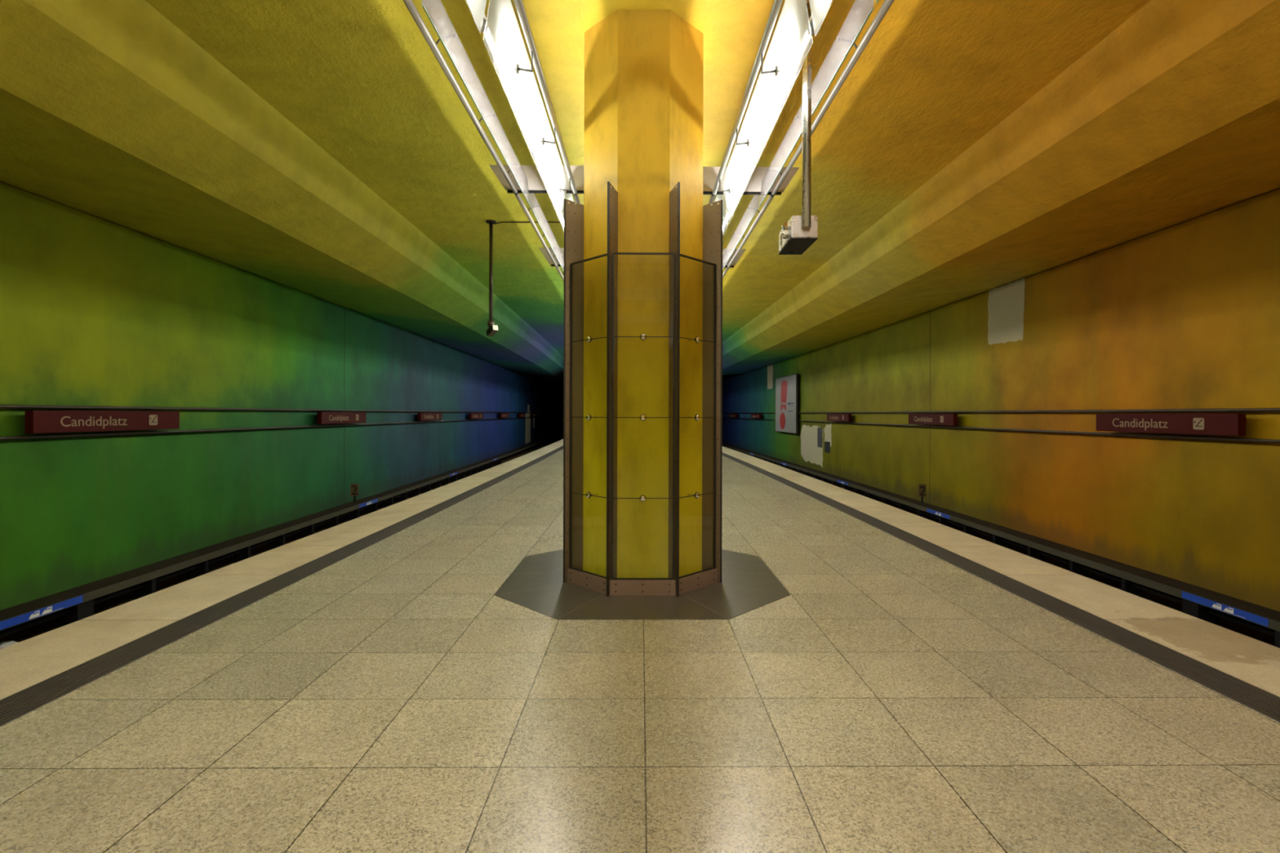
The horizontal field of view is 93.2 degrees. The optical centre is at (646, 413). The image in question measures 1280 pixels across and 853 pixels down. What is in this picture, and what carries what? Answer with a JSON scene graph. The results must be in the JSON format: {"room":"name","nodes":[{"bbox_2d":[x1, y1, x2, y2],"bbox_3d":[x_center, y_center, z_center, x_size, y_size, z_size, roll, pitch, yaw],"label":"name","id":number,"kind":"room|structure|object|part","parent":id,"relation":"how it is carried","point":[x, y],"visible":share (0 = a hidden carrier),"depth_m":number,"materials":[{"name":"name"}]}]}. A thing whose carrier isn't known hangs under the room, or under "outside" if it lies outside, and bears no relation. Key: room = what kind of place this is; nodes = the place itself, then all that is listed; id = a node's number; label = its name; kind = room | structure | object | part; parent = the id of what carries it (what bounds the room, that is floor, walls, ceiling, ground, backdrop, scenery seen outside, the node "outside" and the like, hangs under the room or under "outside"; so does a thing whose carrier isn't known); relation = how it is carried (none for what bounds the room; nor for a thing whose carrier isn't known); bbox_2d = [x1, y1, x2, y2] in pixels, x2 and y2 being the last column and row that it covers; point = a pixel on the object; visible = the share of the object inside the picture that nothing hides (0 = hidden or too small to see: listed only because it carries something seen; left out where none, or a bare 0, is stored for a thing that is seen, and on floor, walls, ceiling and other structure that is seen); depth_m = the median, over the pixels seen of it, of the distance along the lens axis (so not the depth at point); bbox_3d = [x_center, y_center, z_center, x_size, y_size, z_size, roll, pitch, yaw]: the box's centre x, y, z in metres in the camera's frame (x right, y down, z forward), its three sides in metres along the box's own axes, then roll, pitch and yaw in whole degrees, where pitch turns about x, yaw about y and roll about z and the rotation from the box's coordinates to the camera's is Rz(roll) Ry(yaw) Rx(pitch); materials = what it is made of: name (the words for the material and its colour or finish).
{"room":"railway station","nodes":[
{"label":"railway station","id":0,"kind":"room"},
{"bbox_2d":[0,182,539,610],"bbox_3d":[-7.926,-0.143,19.928,0.553,5.005,64.015,0,0,-2],"label":"wall","id":1,"kind":"structure","parent":0,"point":[95,311],"depth_m":9.68,"materials":[{"name":"paint"}]},
{"bbox_2d":[0,417,535,439],"bbox_3d":[-7.828,0.275,19.929,0.595,0.040,64.016,0,0,-2],"label":"rail","id":2,"kind":"object","parent":1,"relation":"attached to","point":[31,437],"visible":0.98,"depth_m":9.47,"materials":[{"name":"brown metal"}]},
{"bbox_2d":[0,404,541,413],"bbox_3d":[-7.827,-0.085,19.929,0.595,0.040,64.016,0,0,-2],"label":"rail","id":3,"kind":"object","parent":1,"relation":"attached to","point":[42,406],"visible":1,"depth_m":9.49,"materials":[{"name":"brown metal"}]},
{"bbox_2d":[24,410,179,433],"bbox_3d":[-7.200,0.094,8.154,0.106,0.270,2.250,0,0,-1],"label":"station sign","id":4,"kind":"object","parent":3,"relation":"attached to","point":[35,421],"visible":1,"depth_m":7.85,"materials":[{"name":"metal"}]},
{"bbox_2d":[316,412,366,424],"bbox_3d":[-7.316,0.094,14.583,0.106,0.270,2.250,0,0,-1],"label":"station sign","id":5,"kind":"object","parent":3,"relation":"attached to","point":[322,418],"visible":1,"depth_m":14.34,"materials":[{"name":"metal"}]},
{"bbox_2d":[417,412,441,421],"bbox_3d":[-7.480,0.093,20.901,0.106,0.270,2.250,0,0,-2],"label":"station sign","id":6,"kind":"object","parent":3,"relation":"attached to","point":[421,415],"visible":1,"depth_m":20.59,"materials":[{"name":"metal"}]},
{"bbox_2d":[468,413,483,418],"bbox_3d":[-7.696,0.093,27.298,0.106,0.270,2.250,0,0,-2],"label":"station sign","id":7,"kind":"object","parent":3,"relation":"attached to","point":[471,415],"visible":1,"depth_m":26.99,"materials":[{"name":"metal"}]},
{"bbox_2d":[499,413,508,417],"bbox_3d":[-7.967,0.092,33.745,0.106,0.270,2.250,0,0,-3],"label":"station sign","id":8,"kind":"object","parent":3,"relation":"attached to","point":[501,415],"visible":1,"depth_m":33.45,"materials":[{"name":"metal"}]},
{"bbox_2d":[518,413,525,417],"bbox_3d":[-8.286,0.091,40.142,0.106,0.270,2.250,0,0,-3],"label":"station sign","id":9,"kind":"object","parent":3,"relation":"attached to","point":[520,415],"visible":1,"depth_m":39.78,"materials":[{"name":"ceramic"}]},
{"bbox_2d":[531,413,536,417],"bbox_3d":[-8.639,0.090,46.238,0.106,0.270,2.250,0,0,-4],"label":"station sign","id":10,"kind":"object","parent":3,"relation":"attached to","point":[533,415],"visible":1,"depth_m":45.77,"materials":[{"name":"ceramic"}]},
{"bbox_2d":[0,181,546,643],"bbox_3d":[-8.142,-0.006,23.430,0.722,5.390,71.024,0,0,-2],"label":"trim","id":11,"kind":"structure","parent":1,"relation":"attached to","point":[42,626],"depth_m":9.22,"materials":[{"name":"concrete"}]},
{"bbox_2d":[525,404,530,444],"bbox_3d":[-8.730,0.738,44.413,0.005,2.834,2.854,0,0,-3],"label":"paint patch","id":12,"kind":"object","parent":1,"relation":"attached to","point":[527,415],"visible":0.82,"depth_m":44.60,"materials":[{"name":"grey paint"}]},
{"bbox_2d":[539,382,563,444],"bbox_3d":[-2.144,-0.021,55.581,15.215,5.450,7.200,0,0,-1],"label":"tunnel","id":13,"kind":"structure","parent":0,"point":[551,398],"depth_m":58.92,"materials":[{"name":"black"}]},
{"bbox_2d":[0,439,563,700],"bbox_3d":[-4.388,1.498,23.467,1.399,0.102,71.041,0,0,-2],"label":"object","id":14,"kind":"structure","parent":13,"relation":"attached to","point":[24,664],"depth_m":4.74,"materials":[{"name":"stone"}]},
{"bbox_2d":[0,445,563,726],"bbox_3d":[-3.903,1.447,23.471,0.974,0.006,71.030,0,0,-2],"label":"trim","id":15,"kind":"structure","parent":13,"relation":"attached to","point":[15,706],"depth_m":4.10,"materials":[{"name":"rubber"}]},
{"bbox_2d":[722,446,1279,697],"bbox_3d":[2.862,1.516,23.538,1.399,0.102,71.041,0,0,-2],"label":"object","id":16,"kind":"structure","parent":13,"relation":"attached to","point":[1256,663],"depth_m":4.80,"materials":[{"name":"stone"}]},
{"bbox_2d":[722,452,1279,722],"bbox_3d":[2.377,1.463,23.534,0.974,0.006,71.030,0,0,-2],"label":"trim","id":17,"kind":"structure","parent":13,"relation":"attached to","point":[1267,704],"depth_m":4.18,"materials":[{"name":"rubber"}]},
{"bbox_2d":[0,448,1279,852],"bbox_3d":[-0.765,2.068,23.503,8.617,1.220,71.227,0,0,-2],"label":"floor","id":18,"kind":"structure","parent":0,"point":[899,698],"depth_m":2.84,"materials":[{"name":"tile"}]},
{"bbox_2d":[493,549,790,619],"bbox_3d":[-0.042,1.483,5.523,2.386,0.054,2.470,0,0,-1],"label":"column base","id":19,"kind":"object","parent":18,"relation":"on","point":[536,584],"depth_m":4.83,"materials":[{"name":"stone"}]},
{"bbox_2d":[563,8,722,596],"bbox_3d":[-0.035,-0.940,5.500,1.372,4.800,1.372,0,0,-1],"label":"pillar","id":20,"kind":"structure","parent":19,"relation":"on","point":[642,328],"depth_m":5.03,"materials":[{"name":"paint"}]},
{"bbox_3d":[-0.498,1.394,5.034,0.525,0.122,0.009,0,0,44],"label":"kick plate","id":21,"kind":"part","parent":20,"relation":"part of","materials":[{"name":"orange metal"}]},
{"bbox_3d":[-0.483,0.031,5.046,0.504,2.656,0.016,0,0,44],"label":"pane frame","id":22,"kind":"part","parent":20,"relation":"part of","materials":[{"name":"black metal"}]},
{"bbox_3d":[-0.035,1.395,4.847,0.525,0.122,0.009,0,0,-1],"label":"kick plate","id":23,"kind":"part","parent":20,"relation":"part of","materials":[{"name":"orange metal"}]},
{"bbox_3d":[-0.031,0.032,4.864,0.504,2.656,0.016,0,0,-1],"label":"pane frame","id":24,"kind":"part","parent":20,"relation":"part of","materials":[{"name":"metal"}]},
{"bbox_3d":[0.417,0.033,5.055,0.016,2.656,0.504,0,0,44],"label":"pane frame","id":25,"kind":"part","parent":20,"relation":"part of","materials":[{"name":"metal"}]},
{"bbox_3d":[0.425,1.396,5.043,0.009,0.122,0.525,0,0,44],"label":"kick plate","id":26,"kind":"part","parent":20,"relation":"part of","materials":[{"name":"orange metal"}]},
{"bbox_2d":[0,0,1279,387],"bbox_3d":[-1.082,-2.890,23.240,16.589,0.885,70.500,0,0,-1],"label":"ceiling","id":27,"kind":"structure","parent":0,"point":[323,149],"depth_m":6.55,"materials":[{"name":"paint"}]},
{"bbox_2d":[485,219,498,336],"bbox_3d":[-2.690,-2.345,10.457,0.168,1.985,0.280,0,0,-38],"label":"camera","id":28,"kind":"object","parent":27,"relation":"hanging from","point":[492,330],"visible":1,"depth_m":10.45,"materials":[{"name":"brown metal"}]},
{"bbox_2d":[492,221,561,224],"bbox_3d":[-1.882,-3.307,10.482,1.644,0.055,0.020,0,0,-1],"label":"conduit","id":29,"kind":"object","parent":27,"relation":"attached to","point":[502,221],"visible":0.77,"depth_m":10.47,"materials":[{"name":"brown metal"}]},
{"bbox_2d":[403,0,799,271],"bbox_3d":[-0.024,-2.690,6.549,3.360,1.280,6.437,0,0,-1],"label":"light","id":30,"kind":"object","parent":27,"relation":"hanging from","point":[485,28],"depth_m":6.24,"materials":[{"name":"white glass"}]},
{"bbox_3d":[-1.261,-2.384,4.913,0.038,0.288,3.190,0,0,-1],"label":"glass panel","id":31,"kind":"part","parent":30,"relation":"part of","materials":[{"name":"glass"}]},
{"bbox_3d":[-1.301,-2.384,8.157,0.038,0.288,3.190,0,0,-1],"label":"glass panel","id":32,"kind":"part","parent":30,"relation":"part of","materials":[{"name":"glass"}]},
{"bbox_3d":[-1.120,-2.290,8.160,0.687,0.475,3.190,0,0,-1],"label":"light run","id":33,"kind":"part","parent":30,"relation":"part of","materials":[{"name":"white metal"}]},
{"bbox_3d":[-0.024,-2.851,6.550,3.360,0.959,0.059,0,0,-1],"label":"cross bracket","id":34,"kind":"part","parent":30,"relation":"part of","materials":[{"name":"grey metal"}]},
{"bbox_2d":[538,195,774,281],"bbox_3d":[-0.069,-2.690,9.798,3.360,1.280,6.437,0,0,-1],"label":"light","id":35,"kind":"object","parent":27,"relation":"hanging from","point":[728,214],"depth_m":9.76,"materials":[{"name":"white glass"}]},
{"bbox_3d":[-1.172,-2.291,11.405,0.687,0.475,3.190,0,0,-1],"label":"light run","id":36,"kind":"part","parent":35,"relation":"part of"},
{"bbox_3d":[-0.069,-2.851,9.799,3.360,0.959,0.058,0,0,-1],"label":"cross bracket","id":37,"kind":"part","parent":35,"relation":"part of","materials":[{"name":"grey metal"}]},
{"bbox_3d":[1.206,-2.378,8.192,0.038,0.288,3.190,0,0,-1],"label":"glass panel","id":38,"kind":"part","parent":35,"relation":"part of","materials":[{"name":"glass"}]},
{"bbox_2d":[712,0,782,195],"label":"light","id":39,"kind":"object","parent":27,"relation":"attached to","point":[758,62],"depth_m":4.32,"materials":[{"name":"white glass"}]},
{"bbox_2d":[733,5,822,202],"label":"light","id":40,"kind":"object","parent":27,"relation":"attached to","point":[809,31],"depth_m":4.24,"materials":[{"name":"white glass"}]},
{"bbox_3d":[1.246,-2.378,4.938,0.038,0.288,3.190,0,0,-1],"label":"glass panel","id":41,"kind":"part","parent":40,"relation":"part of","materials":[{"name":"glass"}]},
{"bbox_2d":[759,131,802,207],"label":"light","id":42,"kind":"object","parent":27,"relation":"attached to","point":[799,149],"depth_m":5.81,"materials":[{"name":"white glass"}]},
{"bbox_2d":[778,0,817,254],"bbox_3d":[1.092,-2.277,4.431,0.231,2.100,0.539,0,0,-1],"label":"camera","id":43,"kind":"object","parent":27,"relation":"hanging from","point":[797,234],"visible":1,"depth_m":4.21,"materials":[{"name":"silver metal"}]},
{"bbox_3d":[1.112,-1.234,4.476,0.180,0.014,0.430,0,0,-1],"label":"plate","id":44,"kind":"part","parent":43,"relation":"part of","materials":[{"name":"black metal"}]},
{"bbox_2d":[811,0,893,134],"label":"light","id":45,"kind":"object","parent":27,"relation":"attached to","point":[886,4],"depth_m":3.97,"materials":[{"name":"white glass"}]},
{"bbox_2d":[13,440,1275,646],"bbox_3d":[-1.116,2.677,23.490,16.623,0.001,71.000,0,0,-1],"label":"floor","id":46,"kind":"structure","parent":0,"point":[548,442],"depth_m":10.19,"materials":[{"name":"concrete"}]},
{"bbox_2d":[0,640,17,648],"bbox_3d":[-7.165,2.606,6.742,0.257,0.103,0.249,0,0,-40],"label":"crumpled paper","id":47,"kind":"object","parent":46,"relation":"on","point":[4,644],"visible":0.38,"depth_m":6.74,"materials":[{"name":"white paper"}]},
{"bbox_2d":[0,435,552,637],"bbox_3d":[-7.723,2.417,23.434,1.024,0.485,71.032,0,0,-2],"label":"rail","id":48,"kind":"object","parent":46,"relation":"on","point":[142,580],"visible":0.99,"depth_m":9.48,"materials":[{"name":"black metal"}]},
{"bbox_2d":[0,595,82,630],"bbox_3d":[-6.836,2.241,6.808,0.005,0.086,1.050,0,0,-1],"label":"sticker","id":49,"kind":"object","parent":48,"relation":"attached to","point":[35,614],"visible":1,"depth_m":6.80,"materials":[{"name":"blue plastic"}]},
{"bbox_3d":[-7.004,2.472,7.411,0.251,0.380,0.220,0,0,-1],"label":"support post","id":50,"kind":"part","parent":48,"relation":"part of","materials":[{"name":"black metal"}]},
{"bbox_3d":[-7.018,2.472,8.451,0.250,0.380,0.070,0,0,-1],"label":"support post","id":51,"kind":"part","parent":48,"relation":"part of","materials":[{"name":"black metal"}]},
{"bbox_3d":[-7.034,2.472,9.491,0.250,0.380,0.070,0,0,-1],"label":"support post","id":52,"kind":"part","parent":48,"relation":"part of","materials":[{"name":"black metal"}]},
{"bbox_3d":[-7.051,2.472,10.531,0.250,0.380,0.070,0,0,-1],"label":"support post","id":53,"kind":"part","parent":48,"relation":"part of","materials":[{"name":"black metal"}]},
{"bbox_3d":[-7.069,2.472,11.571,0.251,0.380,0.070,0,0,-1],"label":"support post","id":54,"kind":"part","parent":48,"relation":"part of","materials":[{"name":"black metal"}]},
{"bbox_3d":[-7.088,2.472,12.611,0.251,0.380,0.070,0,0,-1],"label":"support post","id":55,"kind":"part","parent":48,"relation":"part of","materials":[{"name":"black metal"}]},
{"bbox_3d":[-7.109,2.471,13.650,0.251,0.380,0.070,0,0,-1],"label":"support post","id":56,"kind":"part","parent":48,"relation":"part of","materials":[{"name":"black metal"}]},
{"bbox_3d":[-7.132,2.471,14.690,0.251,0.380,0.070,0,0,-1],"label":"support post","id":57,"kind":"part","parent":48,"relation":"part of","materials":[{"name":"black metal"}]},
{"bbox_2d":[350,483,358,502],"bbox_3d":[-7.179,1.951,14.842,0.190,0.480,0.035,0,0,-1],"label":"number plate","id":58,"kind":"object","parent":48,"relation":"on","point":[353,486],"visible":1,"depth_m":14.83,"materials":[{"name":"beige metal"}]},
{"bbox_3d":[-7.178,1.861,14.836,0.190,0.300,0.012,0,0,-1],"label":"plate","id":59,"kind":"part","parent":58,"relation":"part of","materials":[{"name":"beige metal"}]},
{"bbox_2d":[359,498,377,507],"bbox_3d":[-6.982,2.241,15.177,0.004,0.086,1.050,0,0,-1],"label":"sticker","id":60,"kind":"object","parent":48,"relation":"attached to","point":[373,501],"visible":1,"depth_m":15.16,"materials":[{"name":"blue plastic"}]},
{"bbox_3d":[-7.155,2.471,15.730,0.251,0.380,0.070,0,0,-1],"label":"support post","id":61,"kind":"part","parent":48,"relation":"part of","materials":[{"name":"black metal"}]},
{"bbox_3d":[-7.180,2.471,16.770,0.251,0.380,0.070,0,0,-1],"label":"support post","id":62,"kind":"part","parent":48,"relation":"part of","materials":[{"name":"black metal"}]},
{"bbox_3d":[-7.207,2.471,17.810,0.251,0.380,0.070,0,0,-1],"label":"support post","id":63,"kind":"part","parent":48,"relation":"part of","materials":[{"name":"black metal"}]},
{"bbox_3d":[-7.234,2.471,18.849,0.251,0.380,0.070,0,0,-1],"label":"support post","id":64,"kind":"part","parent":48,"relation":"part of","materials":[{"name":"black metal"}]},
{"bbox_3d":[-7.264,2.471,19.889,0.251,0.380,0.070,0,0,-1],"label":"support post","id":65,"kind":"part","parent":48,"relation":"part of","materials":[{"name":"black metal"}]},
{"bbox_3d":[-7.294,2.471,20.929,0.251,0.380,0.070,0,0,-1],"label":"support post","id":66,"kind":"part","parent":48,"relation":"part of","materials":[{"name":"black metal"}]},
{"bbox_3d":[-7.326,2.471,21.969,0.252,0.380,0.070,0,0,-1],"label":"support post","id":67,"kind":"part","parent":48,"relation":"part of","materials":[{"name":"black metal"}]},
{"bbox_3d":[-7.359,2.471,23.008,0.252,0.380,0.070,0,0,-1],"label":"support post","id":68,"kind":"part","parent":48,"relation":"part of","materials":[{"name":"black metal"}]},
{"bbox_3d":[-7.393,2.471,24.048,0.252,0.380,0.070,0,0,-1],"label":"support post","id":69,"kind":"part","parent":48,"relation":"part of","materials":[{"name":"black metal"}]},
{"bbox_3d":[-7.429,2.471,25.088,0.252,0.380,0.070,0,0,-1],"label":"support post","id":70,"kind":"part","parent":48,"relation":"part of","materials":[{"name":"black metal"}]},
{"bbox_3d":[-7.466,2.471,26.127,0.252,0.380,0.070,0,0,-1],"label":"support post","id":71,"kind":"part","parent":48,"relation":"part of","materials":[{"name":"black metal"}]},
{"bbox_3d":[-7.505,2.470,27.167,0.252,0.380,0.070,0,0,-1],"label":"support post","id":72,"kind":"part","parent":48,"relation":"part of","materials":[{"name":"black metal"}]},
{"bbox_3d":[-7.545,2.470,28.207,0.252,0.380,0.070,0,0,-1],"label":"support post","id":73,"kind":"part","parent":48,"relation":"part of","materials":[{"name":"black metal"}]},
{"bbox_3d":[-7.586,2.470,29.246,0.252,0.380,0.070,0,0,-1],"label":"support post","id":74,"kind":"part","parent":48,"relation":"part of","materials":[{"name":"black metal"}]},
{"bbox_3d":[-7.673,2.470,31.326,0.252,0.380,0.070,0,0,-1],"label":"support post","id":75,"kind":"part","parent":48,"relation":"part of","materials":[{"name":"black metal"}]},
{"bbox_2d":[722,443,1279,648],"bbox_3d":[6.191,2.454,23.572,1.024,0.485,71.032,0,0,-2],"label":"rail","id":76,"kind":"object","parent":46,"relation":"on","point":[1134,580],"visible":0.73,"depth_m":9.52,"materials":[{"name":"black metal"}]},
{"bbox_3d":[6.615,2.507,21.067,0.251,0.380,0.070,0,0,-1],"label":"support post","id":77,"kind":"part","parent":76,"relation":"part of","materials":[{"name":"black metal"}]},
{"bbox_2d":[836,479,848,485],"bbox_3d":[6.485,2.276,20.070,0.004,0.086,1.050,0,0,-2],"label":"sticker","id":78,"kind":"object","parent":76,"relation":"attached to","point":[837,481],"visible":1,"depth_m":20.03,"materials":[{"name":"blue plastic"}]},
{"bbox_3d":[6.646,2.507,20.027,0.251,0.380,0.070,0,0,-1],"label":"support post","id":79,"kind":"part","parent":76,"relation":"part of","materials":[{"name":"black metal"}]},
{"bbox_3d":[6.675,2.507,18.987,0.251,0.380,0.070,0,0,-1],"label":"support post","id":80,"kind":"part","parent":76,"relation":"part of","materials":[{"name":"black metal"}]},
{"bbox_3d":[6.702,2.507,17.947,0.251,0.380,0.070,0,0,-1],"label":"support post","id":81,"kind":"part","parent":76,"relation":"part of","materials":[{"name":"black metal"}]},
{"bbox_3d":[6.729,2.507,16.907,0.251,0.380,0.070,0,0,-1],"label":"support post","id":82,"kind":"part","parent":76,"relation":"part of","materials":[{"name":"black metal"}]},
{"bbox_3d":[6.754,2.508,15.868,0.251,0.380,0.070,0,0,-1],"label":"support post","id":83,"kind":"part","parent":76,"relation":"part of","materials":[{"name":"black metal"}]},
{"bbox_2d":[918,484,926,502],"bbox_3d":[6.821,1.988,14.981,0.190,0.480,0.035,0,0,-1],"label":"number plate","id":84,"kind":"object","parent":76,"relation":"on","point":[922,487],"visible":1,"depth_m":14.97,"materials":[{"name":"beige metal"}]},
{"bbox_3d":[6.821,1.898,14.974,0.190,0.300,0.012,0,0,-1],"label":"plate","id":85,"kind":"part","parent":84,"relation":"part of","materials":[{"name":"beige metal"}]},
{"bbox_3d":[6.777,2.508,14.828,0.251,0.380,0.070,0,0,-1],"label":"support post","id":86,"kind":"part","parent":76,"relation":"part of","materials":[{"name":"black metal"}]},
{"bbox_2d":[926,507,950,519],"bbox_3d":[6.640,2.276,13.802,0.004,0.086,1.050,0,0,-1],"label":"sticker","id":87,"kind":"object","parent":76,"relation":"attached to","point":[928,510],"visible":1,"depth_m":13.78,"materials":[{"name":"blue plastic"}]},
{"bbox_3d":[6.800,2.508,13.788,0.251,0.380,0.070,0,0,-1],"label":"support post","id":88,"kind":"part","parent":76,"relation":"part of","materials":[{"name":"black metal"}]},
{"bbox_3d":[6.821,2.508,12.748,0.251,0.380,0.070,0,0,-1],"label":"support post","id":89,"kind":"part","parent":76,"relation":"part of","materials":[{"name":"black metal"}]},
{"bbox_3d":[6.840,2.508,11.708,0.251,0.380,0.070,0,0,-1],"label":"support post","id":90,"kind":"part","parent":76,"relation":"part of","materials":[{"name":"black metal"}]},
{"bbox_3d":[6.859,2.508,10.668,0.250,0.380,0.070,0,0,-1],"label":"support post","id":91,"kind":"part","parent":76,"relation":"part of","materials":[{"name":"black metal"}]},
{"bbox_3d":[6.875,2.508,9.629,0.250,0.380,0.070,0,0,-1],"label":"support post","id":92,"kind":"part","parent":76,"relation":"part of","materials":[{"name":"black metal"}]},
{"bbox_3d":[6.891,2.508,8.589,0.250,0.380,0.070,0,0,-1],"label":"support post","id":93,"kind":"part","parent":76,"relation":"part of","materials":[{"name":"black metal"}]},
{"bbox_3d":[6.905,2.508,7.549,0.251,0.380,0.220,0,0,-1],"label":"support post","id":94,"kind":"part","parent":76,"relation":"part of","materials":[{"name":"black metal"}]},
{"bbox_2d":[1182,591,1268,626],"bbox_3d":[6.752,2.277,7.102,0.005,0.086,1.050,0,0,-1],"label":"sticker","id":95,"kind":"object","parent":76,"relation":"attached to","point":[1256,619],"visible":1,"depth_m":7.04,"materials":[{"name":"blue plastic"}]},
{"bbox_3d":[6.918,2.508,6.509,0.250,0.380,0.070,0,0,-1],"label":"support post","id":96,"kind":"part","parent":76,"relation":"part of","materials":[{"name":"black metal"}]},
{"bbox_2d":[722,188,1279,611],"bbox_3d":[6.773,-0.105,20.074,0.553,5.005,64.015,0,0,-2],"label":"wall","id":97,"kind":"structure","parent":0,"point":[1185,315],"depth_m":9.71,"materials":[{"name":"paint"}]},
{"bbox_2d":[767,364,773,389],"bbox_3d":[6.599,-1.970,32.404,0.004,1.323,1.253,0,0,-3],"label":"paint patch","id":98,"kind":"object","parent":97,"relation":"attached to","point":[770,368],"visible":1,"depth_m":32.38,"materials":[{"name":"grey paint"}]},
{"bbox_2d":[800,424,822,467],"bbox_3d":[6.872,1.296,25.314,0.006,1.654,3.062,0,0,-2],"label":"paint patch","id":99,"kind":"object","parent":97,"relation":"attached to","point":[810,451],"visible":1,"depth_m":25.32,"materials":[{"name":"white paint"}]},
{"bbox_2d":[817,427,822,447],"bbox_3d":[6.909,0.950,24.157,0.003,0.784,0.622,0,0,-2],"label":"paint patch","id":100,"kind":"object","parent":97,"relation":"attached to","point":[820,430],"visible":1,"depth_m":24.14,"materials":[{"name":"grey paint"}]},
{"bbox_2d":[824,441,830,453],"bbox_3d":[6.938,1.286,23.260,0.003,0.432,0.627,0,0,-2],"label":"paint patch","id":101,"kind":"object","parent":97,"relation":"attached to","point":[827,444],"visible":1,"depth_m":23.25,"materials":[{"name":"grey paint"}]},
{"bbox_2d":[824,422,831,447],"bbox_3d":[6.945,0.802,23.216,0.004,0.916,0.867,0,0,-2],"label":"paint patch","id":102,"kind":"object","parent":97,"relation":"attached to","point":[828,435],"visible":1,"depth_m":23.17,"materials":[{"name":"white paint"}]},
{"bbox_2d":[722,408,1279,413],"bbox_3d":[6.711,-0.048,20.074,0.672,0.040,64.016,0,0,-2],"label":"rail","id":103,"kind":"object","parent":97,"relation":"attached to","point":[1224,409],"visible":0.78,"depth_m":9.47,"materials":[{"name":"brown metal"}]},
{"bbox_2d":[729,413,737,417],"bbox_3d":[5.939,0.128,41.539,0.106,0.270,2.250,0,0,-3],"label":"station sign","id":104,"kind":"object","parent":103,"relation":"attached to","point":[731,415],"visible":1,"depth_m":41.29,"materials":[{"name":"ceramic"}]},
{"bbox_2d":[751,413,761,418],"bbox_3d":[6.283,0.129,34.842,0.106,0.270,2.250,0,0,-3],"label":"station sign","id":105,"kind":"object","parent":103,"relation":"attached to","point":[753,415],"visible":1,"depth_m":34.56,"materials":[{"name":"metal"}]},
{"bbox_2d":[775,373,798,434],"bbox_3d":[6.582,-0.445,28.609,0.102,2.675,3.620,0,0,-2],"label":"advertising board","id":106,"kind":"object","parent":103,"relation":"attached to","point":[786,387],"visible":1,"depth_m":28.23,"materials":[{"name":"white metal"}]},
{"bbox_2d":[826,413,851,422],"bbox_3d":[6.800,0.131,21.495,0.106,0.270,2.250,0,0,-2],"label":"station sign","id":107,"kind":"object","parent":103,"relation":"attached to","point":[830,417],"visible":1,"depth_m":21.22,"materials":[{"name":"metal"}]},
{"bbox_2d":[908,413,957,425],"bbox_3d":[6.975,0.131,14.845,0.106,0.270,2.250,0,0,-1],"label":"station sign","id":108,"kind":"object","parent":103,"relation":"attached to","point":[913,419],"visible":1,"depth_m":14.59,"materials":[{"name":"metal"}]},
{"bbox_2d":[1096,413,1245,435],"bbox_3d":[7.092,0.131,8.346,0.106,0.270,2.250,0,0,-1],"label":"station sign","id":109,"kind":"object","parent":103,"relation":"attached to","point":[1222,424],"visible":1,"depth_m":8.05,"materials":[{"name":"metal"}]},
{"bbox_2d":[722,187,1279,644],"bbox_3d":[6.623,0.032,23.576,0.722,5.390,71.024,0,0,-2],"label":"trim","id":110,"kind":"structure","parent":97,"relation":"attached to","point":[1266,637],"depth_m":9.32,"materials":[{"name":"concrete"}]},
{"bbox_2d":[726,417,1279,443],"bbox_3d":[6.710,0.312,20.074,0.672,0.040,64.016,0,0,-2],"label":"rail","id":111,"kind":"object","parent":97,"relation":"attached to","point":[1255,440],"visible":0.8,"depth_m":9.57,"materials":[{"name":"brown metal"}]},
{"bbox_2d":[987,278,1025,344],"bbox_3d":[7.235,-2.019,12.204,0.004,1.201,1.216,0,0,-1],"label":"paint patch","id":112,"kind":"object","parent":97,"relation":"attached to","point":[1006,303],"visible":1,"depth_m":12.15,"materials":[{"name":"grey paint"}]},
{"bbox_3d":[-0.127,-2.851,13.049,3.360,0.959,0.057,0,0,-1],"label":"bracket","id":113,"kind":"object","parent":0,"visible":0},
{"bbox_2d":[722,267,728,278],"bbox_3d":[0.973,-2.285,11.444,0.687,0.475,3.190,0,0,-1],"label":"light","id":114,"kind":"object","parent":113,"relation":"attached to","point":[726,268],"visible":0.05,"depth_m":10.13,"materials":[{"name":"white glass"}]}
]}

